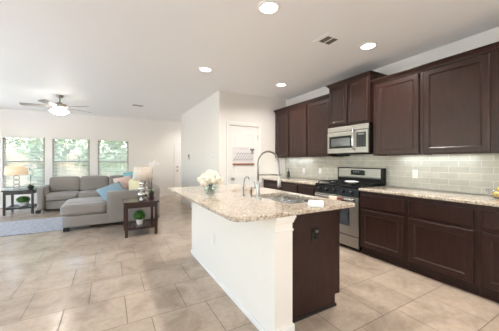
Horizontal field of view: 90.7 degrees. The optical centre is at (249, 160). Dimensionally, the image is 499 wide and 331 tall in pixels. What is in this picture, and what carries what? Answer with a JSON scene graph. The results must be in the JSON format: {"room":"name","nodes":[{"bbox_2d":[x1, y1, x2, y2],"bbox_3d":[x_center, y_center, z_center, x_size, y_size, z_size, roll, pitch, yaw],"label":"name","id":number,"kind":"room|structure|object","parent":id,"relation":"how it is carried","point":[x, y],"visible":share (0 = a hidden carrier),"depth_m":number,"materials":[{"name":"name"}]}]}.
{"room":"kitchen","nodes":[
{"label":"kitchen","id":0,"kind":"room"},
{"bbox_2d":[0,108,180,203],"bbox_3d":[-4.130,-0.085,8.314,8.080,2.720,0.140,0,0,-29],"label":"wall","id":1,"kind":"structure","parent":0,"point":[148,140],"depth_m":7.82,"materials":[{"name":"white paint"}]},
{"bbox_2d":[0,137,44,189],"bbox_3d":[-6.379,0.040,6.990,0.960,1.480,0.150,0,0,-29],"label":"window","id":2,"kind":"structure","parent":1,"relation":"in","point":[44,137],"depth_m":7.01,"materials":[{"name":"grey plastic"}]},
{"bbox_2d":[3,135,43,187],"bbox_3d":[-6.368,0.027,6.970,0.884,1.450,0.054,0,0,-29],"label":"window blind","id":3,"kind":"object","parent":2,"relation":"attached to","point":[22,179],"visible":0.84,"depth_m":6.97,"materials":[{"name":"white plastic"}]},
{"bbox_2d":[53,139,89,175],"bbox_3d":[-5.430,0.040,7.527,0.980,1.480,0.150,0,0,-29],"label":"window","id":4,"kind":"structure","parent":1,"relation":"in","point":[53,139],"depth_m":7.68,"materials":[{"name":"grey plastic"}]},
{"bbox_2d":[53,137,88,176],"bbox_3d":[-5.419,0.027,7.506,0.904,1.450,0.054,0,0,-29],"label":"window blind","id":5,"kind":"object","parent":4,"relation":"attached to","point":[60,142],"visible":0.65,"depth_m":7.49,"materials":[{"name":"white plastic"}]},
{"bbox_2d":[0,193,173,207],"bbox_3d":[-5.127,1.225,7.661,5.420,0.100,0.015,0,0,-29],"label":"baseboard","id":6,"kind":"structure","parent":1,"relation":"attached to","point":[169,194],"depth_m":8.76,"materials":[{"name":"white paint"}]},
{"bbox_2d":[98,141,127,174],"bbox_3d":[-4.456,0.040,8.078,0.930,1.480,0.150,0,0,-29],"label":"window","id":7,"kind":"structure","parent":1,"relation":"in","point":[98,141],"depth_m":8.01,"materials":[{"name":"grey plastic"}]},
{"bbox_2d":[98,139,127,176],"bbox_3d":[-4.444,0.027,8.058,0.854,1.450,0.054,0,0,-29],"label":"window blind","id":8,"kind":"object","parent":7,"relation":"attached to","point":[124,144],"visible":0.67,"depth_m":8.05,"materials":[{"name":"white plastic"}]},
{"bbox_2d":[174,141,180,195],"bbox_3d":[-2.315,0.280,9.250,1.000,1.990,0.018,0,0,-29],"label":"trim","id":9,"kind":"structure","parent":1,"relation":"attached to","point":[175,142],"depth_m":9.02,"materials":[{"name":"white paint"}]},
{"bbox_2d":[176,143,180,194],"bbox_3d":[-2.319,0.307,9.257,0.872,1.916,0.113,0,0,-29],"label":"door","id":10,"kind":"structure","parent":1,"relation":"in","point":[178,145],"depth_m":9.10,"materials":[{"name":"white paint"}]},
{"bbox_2d":[181,92,216,203],"bbox_3d":[-0.343,-0.085,7.044,2.460,2.720,2.960,0,0,-29],"label":"wall","id":11,"kind":"structure","parent":0,"point":[199,123],"depth_m":6.21,"materials":[{"name":"white paint"}]},
{"bbox_2d":[181,199,191,207],"bbox_3d":[-1.382,1.225,6.367,0.015,0.100,3.115,0,0,-29],"label":"baseboard","id":12,"kind":"structure","parent":11,"relation":"attached to","point":[182,200],"depth_m":7.13,"materials":[{"name":"white paint"}]},
{"bbox_2d":[0,0,498,121],"bbox_3d":[-1.288,-1.505,3.292,8.080,0.120,11.680,0,0,-29],"label":"ceiling","id":13,"kind":"structure","parent":0,"point":[108,57],"depth_m":3.06,"materials":[{"name":"white paint"}]},
{"bbox_2d":[19,95,90,116],"bbox_3d":[-4.231,-1.203,5.419,1.232,0.482,1.296,0,0,-29],"label":"ceiling fan","id":14,"kind":"object","parent":13,"relation":"hanging from","point":[58,108],"visible":1,"depth_m":5.34,"materials":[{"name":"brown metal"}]},
{"bbox_2d":[199,67,212,71],"bbox_3d":[-0.692,-1.440,3.883,0.220,0.010,0.220,0,0,-29],"label":"recessed light","id":15,"kind":"object","parent":13,"relation":"in","point":[203,69],"visible":1,"depth_m":3.88,"materials":[{"name":"white plastic"}]},
{"bbox_2d":[257,0,279,14],"bbox_3d":[0.181,-1.440,2.320,0.220,0.010,0.220,0,0,-29],"label":"recessed light","id":16,"kind":"object","parent":13,"relation":"in","point":[267,7],"visible":1,"depth_m":2.31,"materials":[{"name":"white paint"}]},
{"bbox_2d":[276,83,286,86],"bbox_3d":[0.603,-1.440,4.661,0.220,0.010,0.220,0,0,-29],"label":"recessed light","id":17,"kind":"object","parent":13,"relation":"in","point":[277,84],"visible":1,"depth_m":4.64,"materials":[{"name":"white plastic"}]},
{"bbox_2d":[313,33,344,46],"bbox_3d":[0.942,-1.440,2.946,0.270,0.008,0.250,0,0,-29],"label":"ceiling vent","id":18,"kind":"object","parent":13,"relation":"in","point":[327,40],"visible":1,"depth_m":2.94,"materials":[{"name":"white metal"}]},
{"bbox_2d":[359,42,377,49],"bbox_3d":[1.489,-1.440,3.095,0.220,0.010,0.220,0,0,-29],"label":"recessed light","id":19,"kind":"object","parent":13,"relation":"in","point":[368,45],"visible":1,"depth_m":3.07,"materials":[{"name":"white plastic"}]},
{"bbox_2d":[0,195,498,330],"bbox_3d":[-1.288,1.325,3.292,8.080,0.100,11.680,0,0,-29],"label":"floor","id":20,"kind":"structure","parent":0,"point":[93,277],"depth_m":2.41,"materials":[{"name":"tile"}]},
{"bbox_2d":[1,187,38,215],"bbox_3d":[-5.638,0.985,6.117,0.600,0.580,0.650,0,0,-29],"label":"end table","id":21,"kind":"object","parent":20,"relation":"on","point":[10,191],"visible":0.71,"depth_m":5.94,"materials":[{"name":"black wood"}]},
{"bbox_2d":[4,166,28,189],"bbox_3d":[-5.720,0.412,6.048,0.450,0.565,0.450,0,0,-29],"label":"table lamp","id":22,"kind":"object","parent":21,"relation":"on","point":[8,170],"visible":0.98,"depth_m":5.93,"materials":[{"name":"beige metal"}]},
{"bbox_2d":[5,203,36,209],"bbox_3d":[-5.638,1.130,6.117,0.530,0.040,0.580,0,0,-29],"label":"shelf","id":23,"kind":"object","parent":21,"relation":"attached to","point":[13,207],"depth_m":5.97,"materials":[{"name":"black wood"}]},
{"bbox_2d":[16,196,30,205],"bbox_3d":[-5.606,0.986,6.110,0.282,0.256,0.277,0,0,-29],"label":"potted topiary","id":24,"kind":"object","parent":21,"relation":"on","point":[22,200],"visible":1,"depth_m":6.05,"materials":[{"name":"green plant"}]},
{"bbox_2d":[17,201,29,205],"bbox_3d":[-5.606,1.065,6.112,0.230,0.100,0.230,0,0,-29],"label":"pot","id":25,"kind":"object","parent":24,"relation":"on","point":[21,203],"depth_m":6.04,"materials":[{"name":"white ceramic"}]},
{"bbox_2d":[24,164,36,188],"bbox_3d":[-5.414,0.378,6.114,0.224,0.634,0.218,0,0,12],"label":"potted orchid","id":26,"kind":"object","parent":21,"relation":"on","point":[30,186],"visible":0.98,"depth_m":6.09,"materials":[{"name":"white plant"}]},
{"bbox_2d":[0,217,89,236],"bbox_3d":[-4.563,1.269,4.663,2.650,0.012,1.290,0,0,-29],"label":"area rug","id":27,"kind":"object","parent":20,"relation":"on","point":[11,228],"visible":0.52,"depth_m":4.75,"materials":[{"name":"grey carpet"}]},
{"bbox_2d":[36,175,159,231],"bbox_3d":[-3.768,0.838,6.020,2.499,0.874,3.298,0,0,-29],"label":"sectional sofa","id":28,"kind":"object","parent":20,"relation":"on","point":[79,203],"visible":0.65,"depth_m":5.09,"materials":[{"name":"fabric"}]},
{"bbox_2d":[45,191,79,200],"bbox_3d":[-4.903,0.916,6.498,0.701,0.209,0.696,0,0,-29],"label":"seat cushion","id":29,"kind":"object","parent":28,"relation":"on","point":[49,195],"depth_m":6.25,"materials":[{"name":"fabric"}]},
{"bbox_2d":[49,176,79,191],"bbox_3d":[-5.090,0.640,6.818,0.699,0.427,0.249,0,0,-29],"label":"cushion","id":30,"kind":"object","parent":28,"relation":"on","point":[65,183],"depth_m":6.73,"materials":[{"name":"fabric"}]},
{"bbox_2d":[60,201,106,215],"bbox_3d":[-3.118,0.896,4.665,0.729,0.210,0.282,0,0,-29],"label":"seat cushion","id":31,"kind":"object","parent":28,"relation":"on","point":[83,208],"depth_m":4.58,"materials":[{"name":"fabric"}]},
{"bbox_2d":[63,197,106,204],"bbox_3d":[-3.028,0.895,5.235,1.465,0.240,0.775,0,0,-29],"label":"seat cushion","id":32,"kind":"object","parent":28,"relation":"on","point":[89,199],"depth_m":4.90,"materials":[{"name":"fabric"}]},
{"bbox_2d":[78,190,101,197],"bbox_3d":[-4.306,0.916,6.836,0.729,0.209,0.696,0,0,-29],"label":"seat cushion","id":33,"kind":"object","parent":28,"relation":"on","point":[85,193],"depth_m":6.52,"materials":[{"name":"fabric"}]},
{"bbox_2d":[80,176,108,189],"bbox_3d":[-4.488,0.640,7.158,0.717,0.427,0.249,0,0,-29],"label":"cushion","id":34,"kind":"object","parent":28,"relation":"on","point":[86,182],"depth_m":7.05,"materials":[{"name":"fabric"}]},
{"bbox_2d":[96,181,124,200],"bbox_3d":[-2.853,0.660,5.165,0.347,0.440,0.568,0,0,37],"label":"throw pillow","id":35,"kind":"object","parent":28,"relation":"on","point":[116,186],"visible":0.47,"depth_m":5.11,"materials":[{"name":"blue fabric"}]},
{"bbox_2d":[109,175,123,184],"bbox_3d":[-3.925,0.640,7.477,0.612,0.427,0.249,0,0,-29],"label":"cushion","id":36,"kind":"object","parent":28,"relation":"on","point":[111,181],"depth_m":7.30,"materials":[{"name":"fabric"}]},
{"bbox_2d":[112,175,130,189],"bbox_3d":[-2.838,0.535,5.564,0.436,0.423,0.185,0,0,-42],"label":"throw pillow","id":37,"kind":"object","parent":28,"relation":"on","point":[123,181],"visible":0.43,"depth_m":5.52,"materials":[{"name":"pink fabric"}]},
{"bbox_2d":[123,171,132,178],"bbox_3d":[-2.800,0.455,5.884,0.531,0.526,0.180,0,0,8],"label":"throw pillow","id":38,"kind":"object","parent":28,"relation":"on","point":[126,173],"visible":0.14,"depth_m":5.86,"materials":[{"name":"blue fabric"}]},
{"bbox_2d":[128,178,140,189],"bbox_3d":[-2.462,0.555,5.306,0.540,0.571,0.166,0,0,29],"label":"throw pillow","id":39,"kind":"object","parent":28,"relation":"on","point":[132,184],"visible":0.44,"depth_m":5.24,"materials":[{"name":"yellow fabric"}]},
{"bbox_2d":[144,180,150,188],"bbox_3d":[-2.414,0.615,5.597,0.249,0.427,0.744,0,0,-29],"label":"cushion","id":40,"kind":"object","parent":28,"relation":"on","point":[148,184],"depth_m":5.33,"materials":[{"name":"fabric"}]},
{"bbox_2d":[122,197,158,237],"bbox_3d":[-1.962,0.983,4.422,0.560,0.585,0.580,0,0,-29],"label":"end table","id":41,"kind":"object","parent":20,"relation":"on","point":[128,203],"visible":0.98,"depth_m":4.30,"materials":[{"name":"brown wood"}]},
{"bbox_2d":[133,210,144,224],"bbox_3d":[-1.963,0.995,4.405,0.207,0.258,0.207,0,0,-29],"label":"potted topiary","id":42,"kind":"object","parent":41,"relation":"on","point":[139,215],"visible":1,"depth_m":4.36,"materials":[{"name":"green plant"}]},
{"bbox_2d":[136,218,142,224],"bbox_3d":[-1.963,1.079,4.404,0.128,0.090,0.128,0,0,-29],"label":"pot","id":43,"kind":"object","parent":42,"relation":"on","point":[139,221],"depth_m":4.36,"materials":[{"name":"white ceramic"}]},
{"bbox_2d":[124,219,154,230],"bbox_3d":[-1.962,1.140,4.422,0.490,0.040,0.510,0,0,-29],"label":"shelf","id":44,"kind":"object","parent":41,"relation":"attached to","point":[149,223],"depth_m":4.30,"materials":[{"name":"brown wood"}]},
{"bbox_2d":[133,167,152,199],"bbox_3d":[-1.941,0.399,4.486,0.340,0.582,0.340,0,0,-29],"label":"table lamp","id":45,"kind":"object","parent":41,"relation":"on","point":[140,174],"visible":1,"depth_m":4.40,"materials":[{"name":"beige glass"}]},
{"bbox_2d":[147,160,159,196],"bbox_3d":[-1.874,0.329,4.714,0.223,0.722,0.248,0,0,17],"label":"potted orchid","id":46,"kind":"object","parent":41,"relation":"on","point":[151,193],"visible":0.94,"depth_m":4.71,"materials":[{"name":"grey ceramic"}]},
{"bbox_2d":[191,202,339,330],"bbox_3d":[0.043,0.831,2.745,0.833,0.888,1.995,0,0,-29],"label":"kitchen island","id":47,"kind":"object","parent":20,"relation":"on","point":[281,272],"visible":0.76,"depth_m":2.03,"materials":[{"name":"white paint"}]},
{"bbox_2d":[168,184,354,221],"bbox_3d":[-0.099,0.372,2.691,1.142,0.030,2.058,0,0,-29],"label":"island countertop","id":48,"kind":"structure","parent":47,"relation":"on","point":[227,202],"depth_m":2.07,"materials":[{"name":"stone"}]},
{"bbox_2d":[197,169,223,191],"bbox_3d":[-0.433,0.225,2.776,0.294,0.260,0.226,0,0,-29],"label":"flower vase","id":49,"kind":"object","parent":48,"relation":"on","point":[210,176],"visible":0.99,"depth_m":2.71,"materials":[{"name":"clear glass"}]},
{"bbox_2d":[241,176,249,195],"bbox_3d":[-0.046,0.258,2.546,0.054,0.198,0.099,0,0,40],"label":"tap","id":50,"kind":"object","parent":48,"relation":"on","point":[243,194],"visible":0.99,"depth_m":2.53,"materials":[{"name":"grey metal"}]},
{"bbox_2d":[254,150,281,197],"bbox_3d":[0.179,0.126,2.469,0.310,0.462,0.108,0,0,-29],"label":"spring faucet","id":51,"kind":"object","parent":48,"relation":"on","point":[257,187],"visible":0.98,"depth_m":2.41,"materials":[{"name":"grey metal"}]},
{"bbox_2d":[262,195,308,203],"bbox_3d":[0.353,0.489,2.412,0.430,0.202,0.650,0,0,-29],"label":"sink","id":52,"kind":"object","parent":48,"relation":"in","point":[284,199],"visible":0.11,"depth_m":2.66,"materials":[{"name":"silver metal"}]},
{"bbox_2d":[308,200,323,207],"bbox_3d":[0.539,0.345,2.003,0.122,0.022,0.242,0,0,15],"label":"folded cloth","id":53,"kind":"object","parent":48,"relation":"on","point":[311,203],"visible":1,"depth_m":1.94,"materials":[{"name":"white fabric"}]},
{"bbox_2d":[312,227,317,241],"bbox_3d":[0.548,0.610,2.058,0.074,0.116,0.006,0,0,-29],"label":"outlet plate","id":54,"kind":"object","parent":47,"relation":"attached to","point":[314,235],"depth_m":2.05,"materials":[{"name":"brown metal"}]},
{"bbox_2d":[264,179,281,190],"bbox_3d":[0.746,0.841,5.389,0.648,0.868,0.674,0,0,-29],"label":"base cabinet","id":55,"kind":"object","parent":20,"relation":"on","point":[271,184],"visible":0.1,"depth_m":5.23,"materials":[{"name":"brown wood"}]},
{"bbox_2d":[282,182,298,192],"bbox_3d":[1.038,0.841,4.873,0.648,0.868,0.509,0,0,-29],"label":"base cabinet","id":56,"kind":"object","parent":20,"relation":"on","point":[286,186],"visible":0.11,"depth_m":4.68,"materials":[{"name":"brown wood"}]},
{"bbox_2d":[299,184,316,195],"bbox_3d":[1.266,0.841,4.470,0.648,0.868,0.415,0,0,-29],"label":"base cabinet","id":57,"kind":"object","parent":20,"relation":"on","point":[306,189],"visible":0.15,"depth_m":4.29,"materials":[{"name":"brown wood"}]},
{"bbox_2d":[262,177,332,184],"bbox_3d":[0.966,0.389,4.990,0.659,0.034,1.619,0,0,-29],"label":"countertop","id":58,"kind":"structure","parent":57,"relation":"on","point":[283,179],"depth_m":4.79,"materials":[{"name":"beige stone"}]},
{"bbox_2d":[314,167,385,251],"bbox_3d":[1.543,0.693,3.900,0.693,1.165,0.844,0,0,-29],"label":"gas range","id":59,"kind":"object","parent":20,"relation":"on","point":[349,217],"visible":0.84,"depth_m":3.67,"materials":[{"name":"silver metal"}]},
{"bbox_2d":[329,196,343,200],"bbox_3d":[1.287,0.601,3.672,0.052,0.148,0.235,0,0,-29],"label":"dish towel","id":60,"kind":"object","parent":59,"relation":"hanging from","point":[330,197],"visible":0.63,"depth_m":3.65,"materials":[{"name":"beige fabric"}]},
{"bbox_2d":[316,182,378,188],"bbox_3d":[1.542,0.378,3.900,0.535,0.022,0.834,0,0,-29],"label":"cooktop","id":61,"kind":"object","parent":59,"relation":"in","point":[334,185],"depth_m":3.73,"materials":[{"name":"black metal"}]},
{"bbox_2d":[360,191,408,269],"bbox_3d":[1.938,0.841,3.281,0.648,0.868,0.613,0,0,-29],"label":"base cabinet","id":62,"kind":"object","parent":20,"relation":"on","point":[383,217],"visible":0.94,"depth_m":3.08,"materials":[{"name":"brown wood"}]},
{"bbox_2d":[407,196,479,295],"bbox_3d":[2.247,0.841,2.736,0.648,0.868,0.639,0,0,-29],"label":"base cabinet","id":63,"kind":"object","parent":20,"relation":"on","point":[442,236],"visible":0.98,"depth_m":2.53,"materials":[{"name":"brown wood"}]},
{"bbox_2d":[359,186,498,206],"bbox_3d":[2.375,0.389,2.498,0.659,0.034,2.409,0,0,-29],"label":"countertop","id":64,"kind":"structure","parent":63,"relation":"on","point":[470,198],"depth_m":2.74,"materials":[{"name":"beige stone"}]},
{"bbox_2d":[485,189,498,198],"bbox_3d":[2.456,0.327,2.401,0.237,0.089,0.237,0,0,-29],"label":"wire bowl","id":65,"kind":"object","parent":64,"relation":"on","point":[487,190],"visible":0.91,"depth_m":2.42,"materials":[{"name":"silver metal"}]},
{"bbox_2d":[478,205,498,302],"bbox_3d":[2.591,0.841,2.129,0.648,0.868,0.754,0,0,-29],"label":"base cabinet","id":66,"kind":"object","parent":20,"relation":"on","point":[488,216],"visible":0.99,"depth_m":2.23,"materials":[{"name":"brown wood"}]},
{"bbox_2d":[217,90,285,186],"bbox_3d":[0.089,-0.085,5.508,1.700,2.720,0.140,0,0,-29],"label":"wall","id":67,"kind":"structure","parent":0,"point":[231,106],"depth_m":5.42,"materials":[{"name":"white paint"}]},
{"bbox_2d":[226,121,260,186],"bbox_3d":[-0.109,0.225,5.305,0.845,2.100,0.018,0,0,-29],"label":"trim","id":68,"kind":"structure","parent":67,"relation":"attached to","point":[228,123],"depth_m":5.13,"materials":[{"name":"white paint"}]},
{"bbox_2d":[230,125,257,185],"bbox_3d":[-0.104,0.257,5.312,0.713,2.016,0.110,0,0,-29],"label":"door","id":69,"kind":"structure","parent":67,"relation":"in","point":[240,136],"depth_m":5.32,"materials":[{"name":"white paint"}]},
{"bbox_2d":[233,147,253,161],"bbox_3d":[-0.129,-0.140,5.314,0.520,0.320,0.005,0,0,-29],"label":"wall calendar","id":70,"kind":"object","parent":69,"relation":"attached to","point":[240,154],"visible":1,"depth_m":5.31,"materials":[{"name":"white paper"}]},
{"bbox_2d":[285,27,498,194],"bbox_3d":[2.613,-0.085,2.903,0.152,2.720,7.160,0,0,-29],"label":"wall","id":71,"kind":"structure","parent":0,"point":[467,173],"depth_m":3.27,"materials":[{"name":"tile"}]},
{"bbox_2d":[274,106,289,157],"bbox_3d":[0.839,-0.617,5.530,0.371,1.080,0.520,0,0,-29],"label":"upper cabinet","id":72,"kind":"object","parent":71,"relation":"attached to","point":[282,115],"visible":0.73,"depth_m":5.43,"materials":[{"name":"brown wood"}]},
{"bbox_2d":[288,94,343,156],"bbox_3d":[1.247,-0.617,4.809,0.371,1.080,1.138,0,0,-29],"label":"upper cabinet","id":73,"kind":"object","parent":71,"relation":"attached to","point":[309,119],"visible":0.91,"depth_m":4.67,"materials":[{"name":"brown wood"}]},
{"bbox_2d":[325,70,387,127],"bbox_3d":[1.690,-0.927,3.970,0.426,0.720,0.859,0,0,-29],"label":"upper cabinet","id":74,"kind":"object","parent":71,"relation":"attached to","point":[350,99],"visible":0.89,"depth_m":3.80,"materials":[{"name":"brown wood"}]},
{"bbox_2d":[328,123,372,155],"bbox_3d":[1.672,-0.321,3.979,0.449,0.472,0.770,0,0,-29],"label":"microwave","id":75,"kind":"object","parent":74,"relation":"attached to","point":[349,140],"visible":0.94,"depth_m":3.82,"materials":[{"name":"brushed steel"},{"name":"dark glass"}]},
{"bbox_2d":[371,66,421,155],"bbox_3d":[2.067,-0.617,3.360,0.371,1.080,0.637,0,0,-29],"label":"upper cabinet","id":76,"kind":"object","parent":71,"relation":"attached to","point":[397,97],"visible":0.83,"depth_m":3.24,"materials":[{"name":"brown wood"}]},
{"bbox_2d":[412,170,417,177],"bbox_3d":[2.260,0.177,3.364,0.008,0.116,0.072,0,0,-29],"label":"wall outlet","id":77,"kind":"object","parent":71,"relation":"attached to","point":[414,172],"visible":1,"depth_m":3.36,"materials":[{"name":"white plastic"}]},
{"bbox_2d":[420,43,495,154],"bbox_3d":[2.389,-0.617,2.792,0.371,1.080,0.667,0,0,-29],"label":"upper cabinet","id":78,"kind":"object","parent":71,"relation":"attached to","point":[459,90],"visible":0.95,"depth_m":2.67,"materials":[{"name":"brown wood"}]},
{"bbox_2d":[494,41,498,152],"bbox_3d":[2.718,-0.617,2.209,0.371,1.080,0.669,0,0,-29],"label":"upper cabinet","id":79,"kind":"object","parent":71,"relation":"attached to","point":[495,43],"visible":1,"depth_m":2.43,"materials":[{"name":"brown wood"}]},
{"bbox_3d":[-14.329,1.475,20.249,45.000,0.100,30.640,0,0,-30],"label":"ground","id":80,"kind":"structure","parent":0,"visible":0},
{"bbox_2d":[8,138,42,184],"bbox_3d":[-10.130,-1.311,11.899,2.112,5.479,1.924,0,0,-29],"label":"tree","id":81,"kind":"object","parent":80,"relation":"on","point":[8,138],"visible":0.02,"depth_m":11.21,"materials":[{"name":"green plant"}]},
{"bbox_2d":[19,138,81,180],"bbox_3d":[-7.751,-0.993,9.658,1.936,4.843,1.812,0,0,-29],"label":"tree","id":82,"kind":"object","parent":80,"relation":"on","point":[56,140],"visible":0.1,"depth_m":9.12,"materials":[{"name":"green plant"}]},
{"bbox_2d":[6,152,126,185],"bbox_3d":[-9.754,0.455,15.209,18.000,1.940,0.080,0,0,-29],"label":"fence","id":83,"kind":"object","parent":80,"relation":"on","point":[6,152],"visible":0.02,"depth_m":14.38,"materials":[{"name":"beige wood"}]},
{"bbox_2d":[76,140,110,170],"bbox_3d":[-8.096,-1.132,13.109,2.119,5.121,1.819,0,0,-21],"label":"tree","id":84,"kind":"object","parent":80,"relation":"on","point":[86,140],"visible":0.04,"depth_m":12.67,"materials":[{"name":"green plant"}]},
{"bbox_2d":[100,141,126,171],"bbox_3d":[-5.669,-0.807,10.432,1.743,4.471,1.527,0,0,-35],"label":"tree","id":85,"kind":"object","parent":80,"relation":"on","point":[118,142],"visible":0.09,"depth_m":10.24,"materials":[{"name":"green plant"}]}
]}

